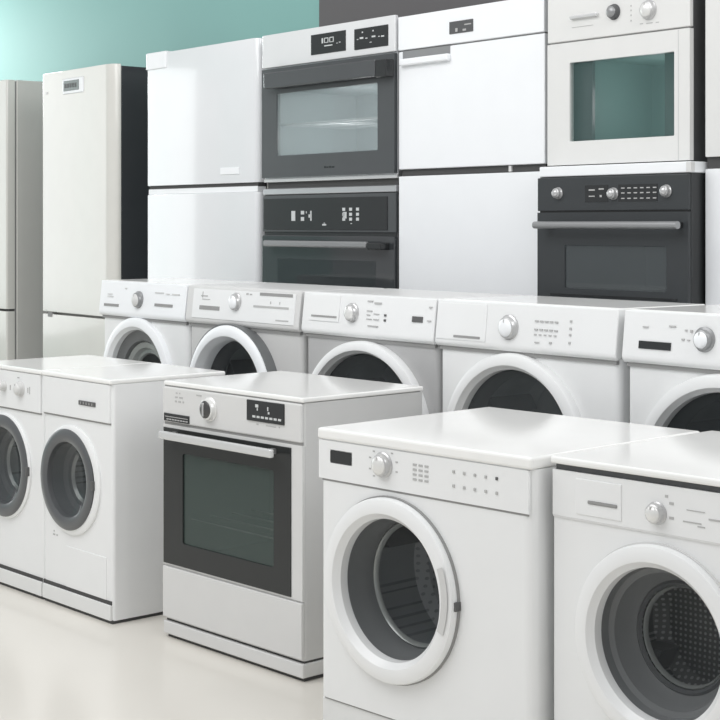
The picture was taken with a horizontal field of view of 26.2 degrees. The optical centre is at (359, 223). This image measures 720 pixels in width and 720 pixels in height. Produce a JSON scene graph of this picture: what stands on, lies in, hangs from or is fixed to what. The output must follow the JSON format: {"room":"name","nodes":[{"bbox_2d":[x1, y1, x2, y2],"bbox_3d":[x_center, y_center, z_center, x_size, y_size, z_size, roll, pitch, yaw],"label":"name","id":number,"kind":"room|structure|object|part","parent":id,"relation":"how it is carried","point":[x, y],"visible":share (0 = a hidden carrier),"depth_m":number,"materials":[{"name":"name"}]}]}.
{"room":"appliance store","nodes":[
{"label":"appliance store","id":0,"kind":"room"},
{"bbox_2d":[0,584,323,719],"bbox_3d":[-1.536,1.500,5.410,7.600,0.100,18.000,0,0,-39],"label":"floor","id":1,"kind":"structure","parent":0,"point":[57,662],"depth_m":4.96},
{"bbox_2d":[0,355,151,598],"bbox_3d":[-1.213,1.007,6.328,0.542,0.886,0.510,0,0,-41],"label":"washing machine","id":2,"kind":"object","parent":1,"relation":"on","point":[22,416],"visible":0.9,"depth_m":6.11,"materials":[{"name":"white metal"}]},
{"bbox_3d":[-1.429,0.647,6.196,0.024,0.044,0.044,0,0,-41],"label":"knob","id":3,"kind":"part","parent":2,"relation":"part of","materials":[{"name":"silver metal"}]},
{"bbox_3d":[-1.428,0.966,6.206,0.024,0.406,0.406,0,0,-41],"label":"door","id":4,"kind":"part","parent":2,"relation":"part of","materials":[{"name":"white plastic"}]},
{"bbox_3d":[-1.341,0.648,6.095,0.024,0.062,0.062,0,0,-41],"label":"knob","id":5,"kind":"part","parent":2,"relation":"part of","materials":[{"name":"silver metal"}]},
{"bbox_3d":[-1.390,0.658,6.172,0.012,0.148,0.484,0,0,-41],"label":"control panel","id":6,"kind":"part","parent":2,"relation":"part of","materials":[{"name":"white plastic"}]},
{"bbox_3d":[-1.201,1.443,6.331,0.490,0.014,0.490,0,0,-41],"label":"rail","id":7,"kind":"part","parent":2,"relation":"part of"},
{"bbox_3d":[-1.201,0.573,6.333,0.517,0.018,0.500,0,0,-41],"label":"panel","id":8,"kind":"part","parent":2,"relation":"part of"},
{"bbox_2d":[40,363,224,623],"bbox_3d":[-0.875,1.007,5.954,0.527,0.886,0.493,0,0,-41],"label":"washing machine","id":9,"kind":"object","parent":1,"relation":"on","point":[102,473],"visible":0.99,"depth_m":5.72,"materials":[{"name":"white metal"}]},
{"bbox_3d":[-1.100,0.961,5.832,0.024,0.380,0.380,0,0,-41],"label":"door","id":10,"kind":"part","parent":9,"relation":"part of","materials":[{"name":"grey plastic"}]},
{"bbox_3d":[-1.061,0.654,5.796,0.012,0.140,0.477,0,0,-41],"label":"control panel","id":11,"kind":"part","parent":9,"relation":"part of","materials":[{"name":"white plastic"}]},
{"bbox_3d":[-0.872,1.443,5.955,0.490,0.014,0.483,0,0,-41],"label":"rail","id":12,"kind":"part","parent":9,"relation":"part of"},
{"bbox_3d":[-0.871,0.573,5.957,0.517,0.018,0.493,0,0,-41],"label":"panel","id":13,"kind":"part","parent":9,"relation":"part of","materials":[{"name":"white metal"}]},
{"bbox_2d":[158,371,422,681],"bbox_3d":[-0.259,1.000,5.337,0.592,0.900,0.762,0,0,-42],"label":"electric stove","id":14,"kind":"object","parent":1,"relation":"on","point":[243,569],"visible":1,"depth_m":5.12,"materials":[{"name":"silver metal"}]},
{"bbox_3d":[-0.636,0.675,5.390,0.008,0.027,0.148,0,0,-42],"label":"label plate","id":15,"kind":"part","parent":14,"relation":"part of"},
{"bbox_3d":[-0.515,0.627,5.244,0.024,0.083,0.083,0,0,-42],"label":"knob","id":16,"kind":"part","parent":14,"relation":"part of","materials":[{"name":"silver metal"}]},
{"bbox_3d":[-0.487,0.732,5.162,0.018,0.028,0.620,0,0,-42],"label":"handle","id":17,"kind":"part","parent":14,"relation":"part of","materials":[{"name":"metal"}]},
{"bbox_3d":[-0.435,0.631,5.179,0.014,0.123,0.754,0,0,-42],"label":"control panel","id":18,"kind":"part","parent":14,"relation":"part of","materials":[{"name":"silver metal"}]},
{"bbox_3d":[-0.434,1.289,5.178,0.014,0.178,0.757,0,0,-42],"label":"drawer","id":19,"kind":"part","parent":14,"relation":"part of","materials":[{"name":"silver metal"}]},
{"bbox_2d":[164,423,304,601],"bbox_3d":[-0.314,0.948,5.295,0.756,0.492,0.799,0,0,0],"label":"oven","id":20,"kind":"object","parent":14,"relation":"in","point":[234,499],"depth_m":5.14,"materials":[{"name":"grey metal"}]},
{"bbox_3d":[-0.243,1.443,5.350,0.492,0.014,0.740,0,0,-42],"label":"rail","id":21,"kind":"part","parent":14,"relation":"part of","materials":[{"name":"white metal"}]},
{"bbox_2d":[164,371,422,402],"bbox_3d":[-0.237,0.558,5.355,0.536,0.016,0.760,0,0,-42],"label":"cooktop","id":22,"kind":"object","parent":14,"relation":"in","point":[274,386],"depth_m":5.23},
{"bbox_2d":[318,407,698,719],"bbox_3d":[0.408,1.015,4.377,0.758,0.870,0.799,0,0,-43],"label":"washing machine","id":23,"kind":"object","parent":1,"relation":"on","point":[438,528],"visible":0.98,"depth_m":4.13,"materials":[{"name":"white metal"}]},
{"bbox_3d":[0.058,0.658,4.228,0.024,0.071,0.071,0,0,-43],"label":"knob","id":24,"kind":"part","parent":23,"relation":"part of","materials":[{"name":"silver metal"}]},
{"bbox_3d":[0.080,0.994,4.208,0.044,0.500,0.500,0,0,-43],"label":"door","id":25,"kind":"part","parent":23,"relation":"part of","materials":[{"name":"white plastic"}]},
{"bbox_3d":[0.154,0.668,4.144,0.008,0.109,0.783,0,0,-43],"label":"control panel","id":26,"kind":"part","parent":23,"relation":"part of","materials":[{"name":"white plastic"}]},
{"bbox_3d":[0.417,0.596,4.386,0.732,0.032,0.799,0,0,-43],"label":"panel","id":27,"kind":"part","parent":23,"relation":"part of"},
{"bbox_2d":[551,431,719,719],"bbox_3d":[0.998,1.014,3.798,0.722,0.873,0.810,0,0,-43],"label":"washing machine","id":28,"kind":"object","parent":1,"relation":"on","point":[637,525],"visible":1,"depth_m":3.76,"materials":[{"name":"white metal"}]},
{"bbox_3d":[0.579,0.668,3.760,0.005,0.088,0.140,0,0,-43],"label":"detergent drawer","id":29,"kind":"part","parent":28,"relation":"part of","materials":[{"name":"white plastic"}]},
{"bbox_3d":[1.006,0.586,3.805,0.702,0.018,0.810,0,0,-43],"label":"panel","id":30,"kind":"part","parent":28,"relation":"part of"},
{"bbox_3d":[0.756,0.667,3.576,0.006,0.114,0.798,0,0,-43],"label":"control panel","id":31,"kind":"part","parent":28,"relation":"part of","materials":[{"name":"white plastic"}]},
{"bbox_3d":[0.695,0.987,3.626,0.042,0.472,0.472,0,0,-43],"label":"door","id":32,"kind":"part","parent":28,"relation":"part of","materials":[{"name":"white plastic"}]},
{"bbox_3d":[0.691,0.678,3.629,0.024,0.055,0.055,0,0,-43],"label":"knob","id":33,"kind":"part","parent":28,"relation":"part of","materials":[{"name":"silver metal"}]},
{"bbox_3d":[-0.502,1.300,7.539,1.550,0.300,11.000,0,0,-39],"label":"trim","id":34,"kind":"structure","parent":1,"relation":"on","visible":0},
{"bbox_2d":[0,80,46,359],"bbox_3d":[-2.264,0.120,10.283,0.620,2.060,0.900,0,0,-39],"label":"refrigerator","id":35,"kind":"object","parent":34,"relation":"on","point":[21,101],"visible":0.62,"depth_m":9.80,"materials":[{"name":"grey metal"}]},
{"bbox_3d":[-2.482,-0.186,10.105,0.056,1.443,0.900,0,0,-39],"label":"fridge door","id":36,"kind":"part","parent":35,"relation":"part of","materials":[{"name":"white metal"}]},
{"bbox_3d":[-2.482,0.825,10.105,0.056,0.550,0.900,0,0,-39],"label":"freezer door","id":37,"kind":"part","parent":35,"relation":"part of","materials":[{"name":"white metal"}]},
{"bbox_2d":[43,64,149,357],"bbox_3d":[-1.418,0.122,9.237,0.630,2.055,0.850,0,0,-39],"label":"refrigerator","id":38,"kind":"object","parent":34,"relation":"on","point":[96,188],"visible":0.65,"depth_m":8.93,"materials":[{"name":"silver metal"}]},
{"bbox_3d":[-1.678,-0.810,9.070,0.009,0.091,0.250,0,0,-39],"label":"display frame","id":39,"kind":"part","parent":38,"relation":"part of","materials":[{"name":"grey plastic"}]},
{"bbox_3d":[-1.635,0.820,9.060,0.050,0.560,0.850,0,0,-39],"label":"freezer door","id":40,"kind":"part","parent":38,"relation":"part of","materials":[{"name":"white metal"}]},
{"bbox_3d":[-1.635,-0.190,9.060,0.050,1.430,0.850,0,0,-39],"label":"fridge door","id":41,"kind":"part","parent":38,"relation":"part of","materials":[{"name":"white metal"}]},
{"bbox_2d":[99,278,264,366],"bbox_3d":[-0.822,0.705,7.058,0.465,0.890,0.734,0,0,-39],"label":"washing machine","id":42,"kind":"object","parent":34,"relation":"on","point":[145,319],"visible":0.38,"depth_m":6.92,"materials":[{"name":"white metal"}]},
{"bbox_3d":[-1.001,0.720,6.966,0.042,0.600,0.600,0,0,-39],"label":"door","id":43,"kind":"part","parent":42,"relation":"part of","materials":[{"name":"white plastic"}]},
{"bbox_3d":[-0.998,0.340,6.939,0.024,0.078,0.078,0,0,-39],"label":"knob","id":44,"kind":"part","parent":42,"relation":"part of","materials":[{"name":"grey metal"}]},
{"bbox_3d":[-0.964,0.342,6.942,0.052,0.159,0.734,0,0,-39],"label":"control panel","id":45,"kind":"part","parent":42,"relation":"part of","materials":[{"name":"white plastic"}]},
{"bbox_3d":[-0.800,0.267,7.076,0.408,0.014,0.728,0,0,-39],"label":"panel","id":46,"kind":"part","parent":42,"relation":"part of","materials":[{"name":"white metal"}]},
{"bbox_2d":[146,38,267,281],"bbox_3d":[-0.594,0.112,8.223,0.628,2.076,1.040,0,0,-39],"label":"refrigerator","id":47,"kind":"object","parent":34,"relation":"on","point":[206,183],"visible":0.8,"depth_m":7.98,"materials":[{"name":"white metal"}]},
{"bbox_3d":[-0.808,0.471,8.049,0.060,1.258,1.040,0,0,-39],"label":"fridge door","id":48,"kind":"part","parent":47,"relation":"part of","materials":[{"name":"white metal"}]},
{"bbox_3d":[-0.808,-0.562,8.049,0.060,0.712,1.040,0,0,-39],"label":"freezer door","id":49,"kind":"part","parent":47,"relation":"part of","materials":[{"name":"white metal"}]},
{"bbox_2d":[186,282,383,374],"bbox_3d":[-0.337,0.705,6.449,0.480,0.890,0.806,0,0,-39],"label":"washing machine","id":50,"kind":"object","parent":34,"relation":"on","point":[238,328],"visible":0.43,"depth_m":6.29,"materials":[{"name":"silver metal"}]},
{"bbox_3d":[-0.524,0.718,6.355,0.072,0.612,0.612,0,0,-39],"label":"door","id":51,"kind":"part","parent":50,"relation":"part of","materials":[{"name":"white plastic"}]},
{"bbox_3d":[-0.513,0.320,6.345,0.024,0.078,0.078,0,0,-39],"label":"knob","id":52,"kind":"part","parent":50,"relation":"part of","materials":[{"name":"silver metal"}]},
{"bbox_3d":[-0.473,0.342,6.338,0.052,0.159,0.806,0,0,-39],"label":"control panel","id":53,"kind":"part","parent":50,"relation":"part of","materials":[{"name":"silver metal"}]},
{"bbox_3d":[-0.309,0.267,6.472,0.408,0.014,0.800,0,0,-39],"label":"panel","id":54,"kind":"part","parent":50,"relation":"part of","materials":[{"name":"silver metal"}]},
{"bbox_2d":[262,184,398,288],"bbox_3d":[0.062,0.487,7.363,0.695,1.325,1.000,0,0,-39],"label":"oven","id":55,"kind":"object","parent":34,"relation":"on","point":[325,235],"visible":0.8,"depth_m":7.13,"materials":[{"name":"metal"}]},
{"bbox_3d":[-0.214,0.093,7.171,0.025,0.030,0.780,0,0,-39],"label":"handle","id":56,"kind":"part","parent":55,"relation":"part of","materials":[{"name":"grey metal"}]},
{"bbox_3d":[-0.156,0.432,7.186,0.020,0.756,0.996,0,0,-39],"label":"oven door","id":57,"kind":"part","parent":55,"relation":"part of","materials":[{"name":"grey glass"}]},
{"bbox_3d":[-0.153,-0.050,7.189,0.016,0.176,1.000,0,0,-39],"label":"control panel","id":58,"kind":"part","parent":55,"relation":"part of","materials":[{"name":"grey ceramic"}]},
{"bbox_2d":[262,15,401,187],"bbox_3d":[0.064,-0.546,7.364,0.690,0.743,1.000,0,0,-39],"label":"oven","id":59,"kind":"object","parent":55,"relation":"on","point":[330,93],"visible":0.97,"depth_m":7.30,"materials":[{"name":"metal"}]},
{"bbox_3d":[-0.189,-0.688,7.152,0.030,0.075,0.840,0,0,-39],"label":"handle","id":60,"kind":"part","parent":59,"relation":"part of","materials":[{"name":"metal"}]},
{"bbox_3d":[-0.154,-0.838,7.187,0.020,0.161,1.000,0,0,-39],"label":"control panel","id":61,"kind":"part","parent":59,"relation":"part of","materials":[{"name":"metal"}]},
{"bbox_3d":[0.088,-0.195,7.384,0.588,0.040,0.980,0,0,-39],"label":"foot rail","id":62,"kind":"part","parent":59,"relation":"part of","materials":[{"name":"metal"}]},
{"bbox_3d":[0.108,-0.683,6.806,0.050,0.077,0.073,0,0,-39],"label":"handle","id":63,"kind":"part","parent":59,"relation":"part of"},
{"bbox_3d":[0.090,-0.162,7.386,0.602,0.027,0.980,0,0,-39],"label":"plate","id":64,"kind":"part","parent":55,"relation":"part of","materials":[{"name":"silver metal"}]},
{"bbox_3d":[0.079,0.098,6.842,0.054,0.032,0.100,0,0,-39],"label":"handle","id":65,"kind":"part","parent":55,"relation":"part of","materials":[{"name":"black metal"}]},
{"bbox_2d":[302,288,516,414],"bbox_3d":[0.177,0.705,5.830,0.464,0.890,0.766,0,0,-39],"label":"washing machine","id":66,"kind":"object","parent":34,"relation":"on","point":[388,335],"visible":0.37,"depth_m":5.69,"materials":[{"name":"silver metal"}]},
{"bbox_3d":[-0.133,0.319,5.895,0.020,0.098,0.188,0,0,-39],"label":"detergent drawer","id":67,"kind":"part","parent":66,"relation":"part of","materials":[{"name":"white plastic"}]},
{"bbox_3d":[-0.034,0.330,5.755,0.024,0.074,0.074,0,0,-39],"label":"knob","id":68,"kind":"part","parent":66,"relation":"part of","materials":[{"name":"silver metal"}]},
{"bbox_3d":[0.014,0.764,5.713,0.047,0.666,0.726,0,0,-39],"label":"door","id":69,"kind":"part","parent":66,"relation":"part of","materials":[{"name":"white plastic"}]},
{"bbox_3d":[0.034,0.342,5.714,0.052,0.159,0.766,0,0,-39],"label":"control panel","id":70,"kind":"part","parent":66,"relation":"part of","materials":[{"name":"white plastic"}]},
{"bbox_3d":[0.198,0.267,5.847,0.408,0.014,0.760,0,0,-39],"label":"panel","id":71,"kind":"part","parent":66,"relation":"part of","materials":[{"name":"silver metal"}]},
{"bbox_2d":[399,171,539,295],"bbox_3d":[0.691,0.470,6.645,0.626,1.360,0.884,0,0,-39],"label":"dishwasher","id":72,"kind":"object","parent":34,"relation":"on","point":[474,233],"visible":0.24,"depth_m":6.44,"materials":[{"name":"white metal"}]},
{"bbox_2d":[398,0,553,175],"bbox_3d":[0.682,-0.557,6.637,0.650,0.695,0.884,0,0,-39],"label":"dishwasher","id":73,"kind":"object","parent":72,"relation":"on","point":[473,79],"visible":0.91,"depth_m":6.42,"materials":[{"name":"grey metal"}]},
{"bbox_3d":[0.276,-0.703,6.641,0.026,0.030,0.314,0,0,-39],"label":"handle","id":74,"kind":"part","parent":73,"relation":"part of","materials":[{"name":"white metal"}]},
{"bbox_3d":[0.458,-0.832,6.455,0.034,0.147,0.884,0,0,-39],"label":"control panel","id":75,"kind":"part","parent":73,"relation":"part of","materials":[{"name":"white metal"}]},
{"bbox_3d":[0.689,-0.224,6.644,0.590,0.028,0.870,0,0,-39],"label":"foot rail","id":76,"kind":"part","parent":73,"relation":"part of","materials":[{"name":"metal"}]},
{"bbox_2d":[435,295,704,422],"bbox_3d":[0.684,0.705,5.205,0.465,0.890,0.828,0,0,-39],"label":"washing machine","id":77,"kind":"object","parent":34,"relation":"on","point":[540,354],"visible":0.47,"depth_m":5.06,"materials":[{"name":"white metal"}]},
{"bbox_3d":[0.349,0.334,5.299,0.023,0.123,0.245,0,0,-39],"label":"detergent drawer","id":78,"kind":"part","parent":77,"relation":"part of","materials":[{"name":"white plastic"}]},
{"bbox_3d":[0.486,0.342,5.113,0.024,0.085,0.085,0,0,-39],"label":"knob","id":79,"kind":"part","parent":77,"relation":"part of","materials":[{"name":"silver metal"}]},
{"bbox_3d":[0.505,0.752,5.110,0.047,0.652,0.652,0,0,-39],"label":"door","id":80,"kind":"part","parent":77,"relation":"part of","materials":[{"name":"white plastic"}]},
{"bbox_3d":[0.541,0.342,5.090,0.052,0.159,0.828,0,0,-39],"label":"control panel","id":81,"kind":"part","parent":77,"relation":"part of","materials":[{"name":"white plastic"}]},
{"bbox_3d":[0.706,0.267,5.223,0.408,0.014,0.822,0,0,-39],"label":"panel","id":82,"kind":"part","parent":77,"relation":"part of","materials":[{"name":"white metal"}]},
{"bbox_2d":[622,305,719,431],"bbox_3d":[1.222,0.705,4.544,0.464,0.890,0.826,0,0,-39],"label":"washing machine","id":83,"kind":"object","parent":34,"relation":"on","point":[672,354],"visible":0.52,"depth_m":4.62,"materials":[{"name":"white metal"}]},
{"bbox_3d":[1.079,0.342,4.428,0.052,0.159,0.826,0,0,-39],"label":"control panel","id":84,"kind":"part","parent":83,"relation":"part of","materials":[{"name":"white plastic"}]},
{"bbox_3d":[1.243,0.267,4.562,0.408,0.014,0.820,0,0,-39],"label":"panel","id":85,"kind":"part","parent":83,"relation":"part of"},
{"bbox_3d":[1.045,0.756,4.450,0.042,0.650,0.650,0,0,-39],"label":"door","id":86,"kind":"part","parent":83,"relation":"part of","materials":[{"name":"white plastic"}]},
{"bbox_3d":[0.993,0.336,4.490,0.024,0.075,0.075,0,0,-39],"label":"knob","id":87,"kind":"part","parent":83,"relation":"part of","materials":[{"name":"grey metal"}]},
{"bbox_2d":[705,0,719,304],"bbox_3d":[1.716,0.100,5.388,0.620,2.100,0.800,0,0,-39],"label":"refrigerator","id":88,"kind":"object","parent":34,"relation":"on","point":[712,7],"visible":0.59,"depth_m":5.48,"materials":[{"name":"white metal"}]},
{"bbox_3d":[1.493,-0.594,5.207,0.046,0.712,0.800,0,0,-39],"label":"fridge door","id":89,"kind":"part","parent":88,"relation":"part of","materials":[{"name":"white metal"}]},
{"bbox_3d":[1.493,0.453,5.207,0.046,1.295,0.800,0,0,-39],"label":"freezer door","id":90,"kind":"part","parent":88,"relation":"part of","materials":[{"name":"white metal"}]},
{"bbox_3d":[1.191,0.722,5.970,0.640,0.855,0.735,0,0,-39],"label":"base cabinet","id":91,"kind":"object","parent":34,"relation":"on","visible":0},
{"bbox_2d":[532,173,704,303],"bbox_3d":[1.160,0.056,5.942,0.740,0.474,0.740,0,0,-39],"label":"oven","id":92,"kind":"object","parent":91,"relation":"on","point":[634,237],"visible":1,"depth_m":5.69,"materials":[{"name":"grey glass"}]},
{"bbox_3d":[0.755,-0.118,5.945,0.024,0.046,0.046,0,0,-39],"label":"knob","id":93,"kind":"part","parent":92,"relation":"part of","materials":[{"name":"silver metal"}]},
{"bbox_3d":[0.893,0.004,5.705,0.028,0.028,0.700,0,0,-39],"label":"handle","id":94,"kind":"part","parent":92,"relation":"part of","materials":[{"name":"grey metal"}]},
{"bbox_3d":[0.932,-0.112,5.728,0.024,0.046,0.046,0,0,-39],"label":"knob","id":95,"kind":"part","parent":92,"relation":"part of","materials":[{"name":"silver metal"}]},
{"bbox_3d":[0.930,-0.114,5.756,0.016,0.128,0.738,0,0,-39],"label":"control panel","id":96,"kind":"part","parent":92,"relation":"part of","materials":[{"name":"black metal"}]},
{"bbox_2d":[540,161,707,176],"bbox_3d":[1.197,-0.202,5.969,0.681,0.040,0.744,0,0,-39],"label":"shelf board","id":97,"kind":"object","parent":92,"relation":"on","point":[683,166],"visible":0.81,"depth_m":5.70,"materials":[{"name":"silver metal"}]},
{"bbox_2d":[547,0,707,166],"bbox_3d":[1.185,-0.611,5.987,0.649,0.778,0.700,0,0,-39],"label":"oven","id":98,"kind":"object","parent":97,"relation":"on","point":[626,78],"visible":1,"depth_m":5.91,"materials":[{"name":"white metal"}]},
{"bbox_3d":[0.855,-0.793,5.915,0.016,0.014,0.140,0,0,-39],"label":"slot handle","id":99,"kind":"part","parent":98,"relation":"part of","materials":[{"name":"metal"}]},
{"bbox_3d":[0.946,-0.794,5.800,0.024,0.060,0.060,0,0,-39],"label":"knob","id":100,"kind":"part","parent":98,"relation":"part of","materials":[{"name":"silver metal"}]},
{"bbox_3d":[0.964,-0.853,5.808,0.022,0.294,0.700,0,0,-39],"label":"control panel","id":101,"kind":"part","parent":98,"relation":"part of","materials":[{"name":"white metal"}]},
{"bbox_3d":[1.202,-0.227,6.005,0.580,0.010,0.686,0,0,-39],"label":"rail","id":102,"kind":"part","parent":98,"relation":"part of","materials":[{"name":"white metal"}]},
{"bbox_3d":[1.051,-0.784,5.670,0.024,0.074,0.074,0,0,-39],"label":"knob","id":103,"kind":"part","parent":98,"relation":"part of","materials":[{"name":"silver metal"}]},
{"bbox_3d":[1.161,-0.475,5.781,0.015,0.335,0.050,0,0,-39],"label":"post","id":104,"kind":"part","parent":98,"relation":"part of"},
{"bbox_3d":[1.090,-0.118,5.534,0.024,0.046,0.046,0,0,-39],"label":"knob","id":105,"kind":"part","parent":92,"relation":"part of","materials":[{"name":"silver metal"}]},
{"bbox_2d":[0,0,504,81],"bbox_3d":[0.168,-0.400,8.213,0.141,3.700,14.200,0,0,-39],"label":"wall","id":106,"kind":"structure","parent":0,"point":[38,38],"depth_m":10.10,"materials":[{"name":"teal paint"}]}
]}

